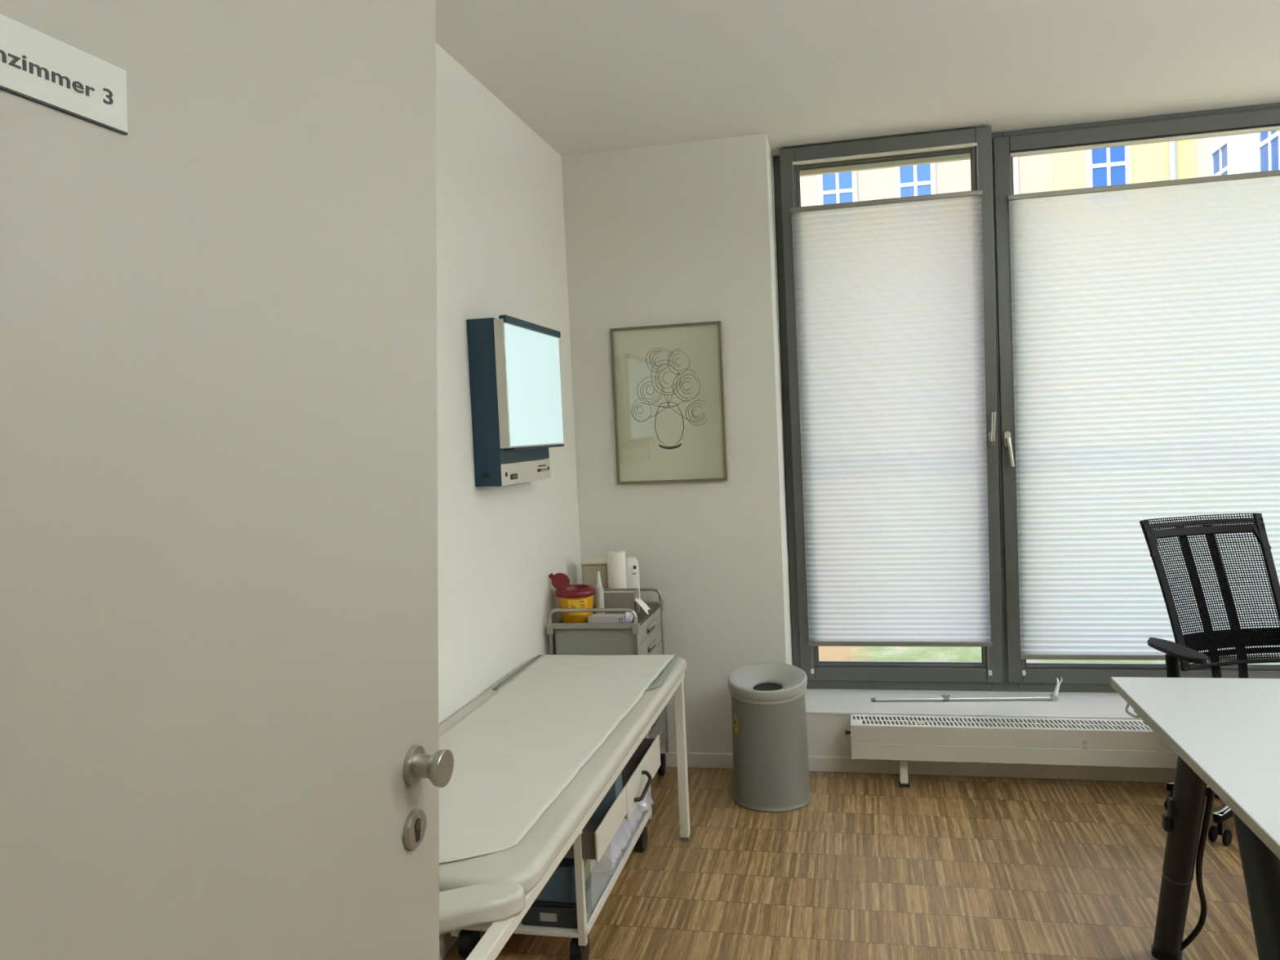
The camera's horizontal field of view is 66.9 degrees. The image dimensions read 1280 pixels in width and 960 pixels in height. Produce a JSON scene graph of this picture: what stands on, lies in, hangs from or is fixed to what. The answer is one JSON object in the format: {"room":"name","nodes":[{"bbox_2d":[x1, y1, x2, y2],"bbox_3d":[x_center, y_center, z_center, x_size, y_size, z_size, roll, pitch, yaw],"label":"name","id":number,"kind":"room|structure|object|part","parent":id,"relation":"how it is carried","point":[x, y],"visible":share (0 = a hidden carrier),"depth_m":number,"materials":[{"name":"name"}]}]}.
{"room":"examination room","nodes":[
{"label":"examination room","id":0,"kind":"room"},
{"bbox_2d":[435,43,582,935],"bbox_3d":[-0.943,0.081,1.882,0.200,2.743,6.650,-2,3,13],"label":"wall","id":1,"kind":"structure","parent":0,"point":[501,241],"depth_m":3.38,"materials":[{"name":"paint"}]},
{"bbox_2d":[439,929,461,959],"bbox_3d":[-0.631,1.374,2.583,0.013,0.066,3.764,-2,3,13],"label":"baseboard","id":2,"kind":"structure","parent":1,"relation":"attached to","point":[446,941],"depth_m":2.83,"materials":[{"name":"white paint"}]},
{"bbox_2d":[466,315,564,486],"bbox_3d":[-0.425,-0.273,3.467,0.139,0.561,0.601,-2,3,13],"label":"box","id":3,"kind":"object","parent":1,"relation":"attached to","point":[514,363],"visible":1,"depth_m":3.23,"materials":[{"name":"blue"}]},
{"bbox_3d":[-0.512,-0.254,3.183,0.093,0.551,0.002,-2,3,13],"label":"plate","id":4,"kind":"part","parent":3,"relation":"part of","materials":[{"name":"blue"}]},
{"bbox_2d":[510,473,517,479],"bbox_3d":[-0.431,-0.012,3.316,0.003,0.018,0.065,-2,3,13],"label":"switch","id":5,"kind":"object","parent":3,"relation":"attached to","point":[513,476],"depth_m":3.31,"materials":[{"name":"grey plastic"}]},
{"bbox_3d":[-0.411,-0.029,3.456,0.018,0.074,0.540,-2,3,13],"label":"control panel","id":6,"kind":"part","parent":3,"relation":"part of","materials":[{"name":"beige plastic"}]},
{"bbox_2d":[561,133,970,756],"bbox_3d":[2.785,-0.195,4.061,6.135,2.743,0.753,-2,3,13],"label":"wall","id":7,"kind":"structure","parent":0,"point":[686,232],"depth_m":4.25,"materials":[{"name":"paint"}]},
{"bbox_2d":[609,320,727,484],"bbox_3d":[0.125,-0.333,4.246,0.492,0.689,0.022,-2,3,13],"label":"framed picture","id":8,"kind":"object","parent":7,"relation":"attached to","point":[668,384],"visible":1,"depth_m":4.25,"materials":[{"name":"beige paper"}]},
{"bbox_2d":[773,126,1005,691],"bbox_3d":[1.125,-0.266,4.383,0.946,2.481,0.230,-2,3,13],"label":"window","id":9,"kind":"structure","parent":7,"relation":"in","point":[867,675],"depth_m":4.37,"materials":[{"name":"grey metal"}]},
{"bbox_2d":[790,142,991,675],"bbox_3d":[1.121,-0.267,4.322,0.811,2.326,0.136,-2,3,13],"label":"blind","id":10,"kind":"object","parent":9,"relation":"attached to","point":[889,292],"visible":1,"depth_m":4.31,"materials":[{"name":"fabric"}]},
{"bbox_3d":[0.740,-0.248,4.401,0.001,2.314,0.123,-2,3,13],"label":"cord","id":11,"kind":"part","parent":10,"relation":"part of","materials":[{"name":"grey plastic"}]},
{"bbox_3d":[1.057,-1.418,4.216,0.779,0.013,0.026,-2,3,13],"label":"head rail","id":12,"kind":"part","parent":10,"relation":"part of","materials":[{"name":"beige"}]},
{"bbox_3d":[1.065,-1.213,4.220,0.811,0.023,0.021,-2,3,13],"label":"rail","id":13,"kind":"part","parent":10,"relation":"part of","materials":[{"name":"grey"}]},
{"bbox_3d":[1.177,0.746,4.416,0.811,0.023,0.021,-2,3,13],"label":"rail","id":14,"kind":"part","parent":10,"relation":"part of","materials":[{"name":"grey metal"}]},
{"bbox_3d":[1.499,-0.275,4.230,0.001,2.314,0.123,-2,3,13],"label":"cord","id":15,"kind":"part","parent":10,"relation":"part of","materials":[{"name":"grey plastic"}]},
{"bbox_3d":[1.533,-0.219,4.215,0.028,0.152,0.066,-2,3,13],"label":"handle","id":16,"kind":"part","parent":9,"relation":"part of","materials":[{"name":"silver metal"}]},
{"bbox_2d":[660,751,1176,782],"bbox_3d":[2.763,1.162,3.753,6.135,0.066,0.013,-2,3,13],"label":"baseboard","id":17,"kind":"structure","parent":7,"relation":"attached to","point":[700,760],"depth_m":4.06,"materials":[{"name":"white paint"}]},
{"bbox_2d":[804,688,1142,719],"bbox_3d":[3.090,0.918,3.866,4.930,0.012,0.389,-2,3,13],"label":"window sill","id":18,"kind":"structure","parent":7,"relation":"attached to","point":[1085,705],"depth_m":4.19,"materials":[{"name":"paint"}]},
{"bbox_2d":[871,676,1062,702],"bbox_3d":[1.432,0.924,4.243,0.821,0.097,0.052,-2,3,6],"label":"rod","id":19,"kind":"object","parent":18,"relation":"on","point":[1053,696],"visible":1,"depth_m":4.24,"materials":[{"name":"silver metal"}]},
{"bbox_3d":[1.813,0.900,4.209,0.060,0.078,0.022,-5,4,-38],"label":"fork arm","id":20,"kind":"part","parent":19,"relation":"part of","materials":[{"name":"white"}]},
{"bbox_2d":[870,661,1279,664],"bbox_3d":[3.189,0.906,4.304,4.930,0.085,0.370,-2,3,13],"label":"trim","id":21,"kind":"structure","parent":7,"relation":"attached to","point":[870,661],"depth_m":4.71,"materials":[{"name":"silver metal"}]},
{"bbox_2d":[991,102,1279,693],"bbox_3d":[2.443,-0.314,4.121,1.742,2.481,0.161,-2,3,13],"label":"window","id":22,"kind":"structure","parent":7,"relation":"in","point":[1039,677],"depth_m":4.25,"materials":[{"name":"grey metal"}]},
{"bbox_3d":[1.625,-0.137,4.261,0.029,0.155,0.061,-2,3,5],"label":"handle","id":23,"kind":"part","parent":22,"relation":"part of","materials":[{"name":"silver metal"}]},
{"bbox_2d":[1007,125,1279,675],"bbox_3d":[2.424,-0.302,4.097,1.596,2.295,0.040,-2,3,13],"label":"blind","id":24,"kind":"object","parent":22,"relation":"attached to","point":[1145,317],"visible":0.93,"depth_m":4.15,"materials":[{"name":"fabric"}]},
{"bbox_3d":[1.660,-0.270,4.259,0.001,2.285,0.001,-2,3,13],"label":"cord","id":25,"kind":"part","parent":24,"relation":"part of","materials":[{"name":"grey plastic"}]},
{"bbox_3d":[2.379,-1.254,4.041,1.596,0.022,0.020,-2,3,13],"label":"rail","id":26,"kind":"part","parent":24,"relation":"part of","materials":[{"name":"grey"}]},
{"bbox_3d":[2.374,-1.441,4.049,1.564,0.012,0.026,-2,3,13],"label":"head rail","id":27,"kind":"part","parent":24,"relation":"part of","materials":[{"name":"beige"}]},
{"bbox_3d":[2.470,0.760,4.139,1.596,0.022,0.020,-2,3,13],"label":"rail","id":28,"kind":"part","parent":24,"relation":"part of","materials":[{"name":"grey metal"}]},
{"bbox_2d":[442,766,1258,959],"bbox_3d":[2.232,1.386,1.354,6.335,0.100,6.450,-2,3,13],"label":"floor","id":29,"kind":"structure","parent":0,"point":[873,867],"depth_m":3.19,"materials":[{"name":"brown wood"}]},
{"bbox_2d":[450,732,660,959],"bbox_3d":[-0.217,1.109,3.173,0.490,0.500,0.918,-2,3,13],"label":"cart","id":30,"kind":"object","parent":29,"relation":"on","point":[637,775],"visible":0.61,"depth_m":2.88,"materials":[{"name":"beige metal"}]},
{"bbox_2d":[521,905,577,928],"bbox_3d":[-0.249,1.241,2.794,0.175,0.059,0.084,-2,3,13],"label":"storage box","id":31,"kind":"object","parent":30,"relation":"on","point":[543,916],"visible":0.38,"depth_m":2.75,"materials":[{"name":"grey plastic"}]},
{"bbox_2d":[532,857,576,907],"bbox_3d":[-0.252,1.153,2.790,0.177,0.117,0.084,-2,3,13],"label":"tub","id":32,"kind":"object","parent":31,"relation":"on","point":[559,891],"visible":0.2,"depth_m":2.75,"materials":[{"name":"blue plastic"}]},
{"bbox_2d":[463,807,652,937],"bbox_3d":[-0.251,1.251,3.193,0.407,0.026,0.909,-2,3,13],"label":"shelf","id":33,"kind":"object","parent":30,"relation":"attached to","point":[603,883],"depth_m":2.92,"materials":[{"name":"white paint"}]},
{"bbox_2d":[583,858,596,895],"bbox_3d":[-0.181,1.183,2.950,0.134,0.153,0.235,-2,3,13],"label":"clear box","id":34,"kind":"object","parent":30,"relation":"on","point":[588,864],"visible":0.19,"depth_m":2.93,"materials":[{"name":"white plastic"}]},
{"bbox_2d":[590,772,622,819],"bbox_3d":[-0.109,0.948,2.985,0.094,0.170,0.082,-2,3,13],"label":"box","id":35,"kind":"object","parent":30,"relation":"in","point":[601,811],"visible":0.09,"depth_m":2.95,"materials":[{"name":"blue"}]},
{"bbox_2d":[591,836,622,873],"bbox_3d":[-0.166,1.200,3.171,0.175,0.090,0.170,-2,3,13],"label":"packet","id":36,"kind":"object","parent":30,"relation":"on","point":[613,851],"visible":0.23,"depth_m":3.11,"materials":[{"name":"grey"}]},
{"bbox_3d":[-0.083,1.007,2.848,0.008,0.087,0.350,-2,3,13],"label":"drawer","id":37,"kind":"part","parent":30,"relation":"part of","materials":[{"name":"beige wood"}]},
{"bbox_2d":[612,818,633,848],"bbox_3d":[-0.128,1.189,3.341,0.175,0.092,0.160,-2,3,13],"label":"packet","id":38,"kind":"object","parent":30,"relation":"on","point":[624,830],"visible":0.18,"depth_m":3.30,"materials":[{"name":"grey"}]},
{"bbox_2d":[627,805,642,827],"bbox_3d":[-0.093,1.181,3.497,0.175,0.090,0.140,-2,3,13],"label":"packet","id":39,"kind":"object","parent":30,"relation":"on","point":[637,812],"visible":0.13,"depth_m":3.46,"materials":[{"name":"grey plastic"}]},
{"bbox_3d":[0.014,0.998,3.280,0.008,0.114,0.515,-2,3,13],"label":"drawer","id":40,"kind":"part","parent":30,"relation":"part of","materials":[{"name":"beige"}]},
{"bbox_3d":[0.009,1.002,3.171,0.042,0.060,0.146,-2,3,13],"label":"handle","id":41,"kind":"part","parent":30,"relation":"part of","materials":[{"name":"black plastic"}]},
{"bbox_2d":[438,657,690,959],"bbox_3d":[-0.352,1.059,2.511,0.604,0.675,2.320,-2,3,13],"label":"examination table","id":42,"kind":"object","parent":29,"relation":"on","point":[497,889],"visible":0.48,"depth_m":2.01,"materials":[{"name":"white leather"}]},
{"bbox_2d":[438,654,675,862],"bbox_3d":[-0.304,0.701,2.756,0.505,0.012,1.758,-2,3,13],"label":"paper sheet","id":43,"kind":"object","parent":42,"relation":"on","point":[514,753],"visible":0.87,"depth_m":2.65,"materials":[{"name":"grey paper"}]},
{"bbox_2d":[492,654,678,690],"bbox_3d":[-0.164,0.668,3.372,0.556,0.006,0.485,-2,3,13],"label":"protector","id":44,"kind":"object","parent":42,"relation":"on","point":[659,681],"visible":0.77,"depth_m":3.31,"materials":[{"name":"grey"}]},
{"bbox_3d":[0.154,1.017,3.555,0.032,0.588,0.040,-2,3,13],"label":"leg","id":45,"kind":"part","parent":42,"relation":"part of","materials":[{"name":"beige metal"}]},
{"bbox_2d":[546,587,669,808],"bbox_3d":[-0.116,0.900,4.055,0.375,0.822,0.516,-2,3,13],"label":"trolley","id":46,"kind":"object","parent":29,"relation":"on","point":[644,635],"visible":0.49,"depth_m":3.83,"materials":[{"name":"grey painted metal"},{"name":"black plastic"}]},
{"bbox_2d":[548,573,595,622],"bbox_3d":[-0.260,0.471,3.918,0.166,0.198,0.166,-5,4,-40],"label":"sharps container","id":47,"kind":"object","parent":46,"relation":"on","point":[570,596],"visible":0.94,"depth_m":3.87,"materials":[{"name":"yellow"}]},
{"bbox_3d":[-0.261,0.448,3.917,0.166,0.034,0.166,-2,3,13],"label":"lid","id":48,"kind":"part","parent":47,"relation":"part of","materials":[{"name":"red plastic"}]},
{"bbox_2d":[571,600,586,608],"bbox_3d":[-0.244,0.505,3.854,0.059,0.046,0.011,-3,3,-12],"label":"print","id":49,"kind":"object","parent":47,"relation":"attached to","point":[575,604],"depth_m":3.85,"materials":[{"name":"yellow paper"}]},
{"bbox_3d":[-0.172,0.869,3.814,0.363,0.732,0.015,-2,3,13],"label":"rail","id":50,"kind":"part","parent":46,"relation":"part of","materials":[{"name":"silver metal"}]},
{"bbox_2d":[580,558,608,607],"bbox_3d":[-0.187,0.450,4.234,0.129,0.206,0.090,-2,3,13],"label":"plastic box","id":51,"kind":"object","parent":46,"relation":"on","point":[590,566],"visible":0.52,"depth_m":4.20,"materials":[{"name":"beige plastic"}]},
{"bbox_3d":[-0.191,0.356,4.230,0.129,0.019,0.090,-2,3,13],"label":"lid","id":52,"kind":"part","parent":51,"relation":"part of","materials":[{"name":"beige plastic"}]},
{"bbox_2d":[595,571,604,613],"bbox_3d":[-0.167,0.469,3.985,0.036,0.189,0.036,-2,3,13],"label":"bottle","id":53,"kind":"object","parent":46,"relation":"on","point":[599,596],"visible":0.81,"depth_m":3.97,"materials":[{"name":"white plastic"}]},
{"bbox_2d":[587,613,626,622],"bbox_3d":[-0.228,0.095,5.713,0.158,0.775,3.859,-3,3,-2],"label":"glove box","id":54,"kind":"object","parent":46,"relation":"on","point":[593,618],"visible":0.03,"depth_m":3.83,"materials":[{"name":"grey cardboard"}]},
{"bbox_2d":[557,604,659,624],"bbox_3d":[-0.131,0.566,4.039,0.342,0.012,0.478,-2,3,13],"label":"tray","id":55,"kind":"object","parent":46,"relation":"on","point":[643,618],"depth_m":3.96,"materials":[{"name":"grey metal"}]},
{"bbox_2d":[606,550,626,588],"bbox_3d":[-0.098,0.430,4.152,0.080,0.246,0.080,-2,3,13],"label":"paper roll","id":56,"kind":"object","parent":46,"relation":"on","point":[616,564],"visible":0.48,"depth_m":4.12,"materials":[{"name":"white paper"}]},
{"bbox_2d":[603,588,639,613],"bbox_3d":[-0.086,0.507,4.037,0.149,0.100,0.096,-2,3,13],"label":"tissue box","id":57,"kind":"object","parent":46,"relation":"on","point":[613,597],"visible":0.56,"depth_m":3.99,"materials":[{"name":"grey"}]},
{"bbox_2d":[624,612,633,622],"bbox_3d":[-0.037,0.538,3.842,0.031,0.047,0.091,-2,3,13],"label":"pouch","id":58,"kind":"object","parent":46,"relation":"on","point":[628,616],"visible":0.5,"depth_m":3.81,"materials":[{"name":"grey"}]},
{"bbox_2d":[625,555,640,606],"bbox_3d":[-0.037,0.439,4.200,0.072,0.218,0.072,-2,3,13],"label":"canister","id":59,"kind":"object","parent":46,"relation":"on","point":[633,579],"visible":0.55,"depth_m":4.17,"materials":[{"name":"white paint"}]},
{"bbox_2d":[634,597,650,614],"bbox_3d":[0.010,0.516,3.984,0.057,0.072,0.071,-2,3,13],"label":"paper wipe","id":60,"kind":"object","parent":46,"relation":"on","point":[642,603],"visible":1,"depth_m":4.00,"materials":[{"name":"white paper"}]},
{"bbox_3d":[0.037,0.602,4.004,0.010,0.066,0.454,-2,3,13],"label":"drawer","id":61,"kind":"part","parent":46,"relation":"part of","materials":[{"name":"grey"}]},
{"bbox_3d":[0.040,0.676,4.007,0.010,0.074,0.454,-2,3,13],"label":"drawer","id":62,"kind":"part","parent":46,"relation":"part of","materials":[{"name":"grey"}]},
{"bbox_3d":[0.050,0.602,4.011,0.012,0.010,0.150,-2,3,13],"label":"handle","id":63,"kind":"part","parent":46,"relation":"part of","materials":[{"name":"grey"}]},
{"bbox_3d":[0.053,0.680,4.015,0.012,0.010,0.150,-2,3,13],"label":"handle","id":64,"kind":"part","parent":46,"relation":"part of","materials":[{"name":"grey"}]},
{"bbox_3d":[-0.065,0.841,4.292,0.363,0.732,0.015,-2,3,13],"label":"rail","id":65,"kind":"part","parent":46,"relation":"part of","materials":[{"name":"silver metal"}]},
{"bbox_3d":[0.044,0.754,4.011,0.010,0.074,0.454,-2,3,13],"label":"drawer","id":66,"kind":"part","parent":46,"relation":"part of","materials":[{"name":"grey"}]},
{"bbox_3d":[0.054,0.987,4.022,0.010,0.074,0.454,-2,3,13],"label":"drawer","id":67,"kind":"part","parent":46,"relation":"part of","materials":[{"name":"grey"}]},
{"bbox_3d":[0.058,1.065,4.026,0.010,0.074,0.454,-2,3,13],"label":"drawer","id":68,"kind":"part","parent":46,"relation":"part of","materials":[{"name":"grey"}]},
{"bbox_3d":[0.071,1.069,4.034,0.012,0.010,0.150,-2,3,13],"label":"handle","id":69,"kind":"part","parent":46,"relation":"part of","materials":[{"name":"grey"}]},
{"bbox_3d":[0.061,1.129,4.029,0.010,0.046,0.454,-2,3,13],"label":"drawer","id":70,"kind":"part","parent":46,"relation":"part of","materials":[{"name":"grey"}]},
{"bbox_2d":[727,662,812,812],"bbox_3d":[0.524,1.028,3.919,0.320,0.520,0.322,-2,3,13],"label":"waste bin","id":71,"kind":"object","parent":29,"relation":"on","point":[771,765],"visible":1,"depth_m":3.80,"materials":[{"name":"grey metal"}]},
{"bbox_3d":[0.514,0.820,3.906,0.319,0.103,0.318,-2,3,13],"label":"lid","id":72,"kind":"part","parent":71,"relation":"part of","materials":[{"name":"grey metal"}]},
{"bbox_2d":[844,714,1177,786],"bbox_3d":[1.830,1.099,3.835,1.986,0.270,0.157,-2,3,13],"label":"radiator","id":73,"kind":"object","parent":29,"relation":"on","point":[904,739],"visible":0.79,"depth_m":3.86,"materials":[{"name":"grey metal"}]},
{"bbox_2d":[850,714,1152,731],"bbox_3d":[1.835,0.968,3.827,1.958,0.002,0.147,-2,3,13],"label":"grille","id":74,"kind":"object","parent":73,"relation":"attached to","point":[856,720],"depth_m":3.91,"materials":[{"name":"white metal"}]},
{"bbox_3d":[1.823,1.079,3.757,1.962,0.065,0.004,-2,3,13],"label":"panel","id":75,"kind":"part","parent":73,"relation":"part of","materials":[{"name":"grey metal"}]},
{"bbox_2d":[1110,676,1279,959],"bbox_3d":[1.581,0.967,1.932,0.804,0.740,1.602,-2,3,13],"label":"desk","id":76,"kind":"object","parent":29,"relation":"on","point":[1224,733],"visible":1,"depth_m":2.34,"materials":[{"name":"white laminate"},{"name":"black metal"}]},
{"bbox_3d":[1.391,0.831,2.461,0.074,0.448,0.230,-2,3,13],"label":"leg","id":77,"kind":"part","parent":76,"relation":"part of","materials":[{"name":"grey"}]},
{"bbox_2d":[1180,786,1214,951],"bbox_3d":[1.444,0.958,2.493,0.070,0.690,0.279,-2,3,13],"label":"power cable","id":78,"kind":"object","parent":76,"relation":"hanging from","point":[1211,794],"visible":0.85,"depth_m":2.51,"materials":[{"name":"black plastic"}]},
{"bbox_3d":[1.283,0.859,1.976,0.074,0.457,0.292,-2,3,13],"label":"leg","id":79,"kind":"part","parent":76,"relation":"part of","materials":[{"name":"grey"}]},
{"bbox_2d":[1139,512,1279,845],"bbox_3d":[2.193,0.692,3.434,0.816,1.088,0.654,-3,3,-7],"label":"office chair","id":80,"kind":"object","parent":29,"relation":"on","point":[1186,648],"visible":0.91,"depth_m":3.60,"materials":[{"name":"black plastic"}]},
{"bbox_3d":[1.922,0.723,3.330,0.211,0.253,0.059,-3,3,2],"label":"armrest post","id":81,"kind":"part","parent":80,"relation":"part of","materials":[{"name":"black plastic"}]},
{"bbox_3d":[2.070,1.137,3.559,0.235,0.046,0.047,-1,3,36],"label":"leg","id":82,"kind":"part","parent":80,"relation":"part of","materials":[{"name":"black"}]},
{"bbox_3d":[2.155,0.408,3.610,0.500,0.535,0.230,-3,3,-7],"label":"frame","id":83,"kind":"part","parent":80,"relation":"part of","materials":[{"name":"black"}]},
{"bbox_3d":[2.071,1.145,3.386,0.235,0.046,0.047,-5,3,-36],"label":"leg","id":84,"kind":"part","parent":80,"relation":"part of","materials":[{"name":"black plastic"}]},
{"bbox_2d":[435,0,1279,156],"bbox_3d":[2.076,-1.545,1.115,6.535,0.300,6.650,-2,3,13],"label":"ceiling","id":85,"kind":"structure","parent":0,"point":[584,76],"depth_m":3.35,"materials":[{"name":"white paint"}]},
{"bbox_3d":[1.869,0.046,-0.054,6.135,2.743,0.140,-2,3,13],"label":"wall","id":86,"kind":"structure","parent":0,"visible":0},
{"bbox_2d":[0,0,453,959],"bbox_3d":[-0.426,0.284,0.982,0.177,2.360,0.880,-2,3,15],"label":"door","id":87,"kind":"structure","parent":86,"relation":"in","point":[219,580],"depth_m":0.94,"materials":[{"name":"laminate"}]},
{"bbox_3d":[-0.285,0.392,1.324,0.044,0.050,0.050,2,4,15],"label":"knob","id":88,"kind":"part","parent":87,"relation":"part of","materials":[{"name":"silver metal"}]},
{"label":"outside","id":89,"kind":"structure","parent":0,"visible":0},
{"bbox_3d":[8.221,-0.256,36.610,120.000,0.420,65.050,-2,3,13],"label":"ground","id":90,"kind":"structure","parent":89,"visible":0},
{"bbox_2d":[800,153,1053,206],"bbox_3d":[1.125,-7.644,34.130,23.750,15.150,8.120,-2,3,13],"label":"apartment building","id":91,"kind":"structure","parent":90,"relation":"on","point":[1033,173],"depth_m":28.46,"materials":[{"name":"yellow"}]},
{"bbox_3d":[5.919,-8.419,28.955,0.860,1.650,0.025,-2,3,13],"label":"pane","id":92,"kind":"part","parent":91,"relation":"part of","materials":[{"name":"blue glass"}]},
{"bbox_3d":[8.104,-8.495,28.464,0.860,1.650,0.025,-2,3,13],"label":"pane","id":93,"kind":"part","parent":91,"relation":"part of","materials":[{"name":"blue glass"}]},
{"bbox_2d":[817,646,1279,663],"bbox_3d":[1.387,0.728,17.692,22.900,0.050,24.400,-2,3,13],"label":"lawn","id":94,"kind":"structure","parent":90,"relation":"on","point":[936,654],"depth_m":6.82,"materials":[{"name":"green plant"}]},
{"bbox_2d":[1053,138,1195,191],"bbox_3d":[14.465,-8.103,31.039,3.646,15.150,8.299,-2,3,13],"label":"apartment building","id":95,"kind":"structure","parent":90,"relation":"on","point":[1171,160],"depth_m":27.15,"materials":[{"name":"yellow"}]},
{"bbox_3d":[13.193,-8.669,27.269,0.860,1.650,0.025,-2,3,13],"label":"pane","id":96,"kind":"part","parent":95,"relation":"part of","materials":[{"name":"blue glass"}]},
{"bbox_2d":[1194,130,1279,177],"bbox_3d":[19.374,-7.834,20.879,10.839,15.150,26.000,-2,3,13],"label":"apartment building","id":97,"kind":"structure","parent":90,"relation":"on","point":[1258,152],"depth_m":23.85,"materials":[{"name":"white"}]},
{"bbox_3d":[14.941,-7.699,24.851,0.025,1.600,1.100,-2,3,13],"label":"pane","id":98,"kind":"part","parent":97,"relation":"part of","materials":[{"name":"blue glass"}]},
{"bbox_3d":[14.290,-7.528,21.927,0.025,1.600,1.100,-2,3,13],"label":"pane","id":99,"kind":"part","parent":97,"relation":"part of","materials":[{"name":"blue glass"}]}
]}

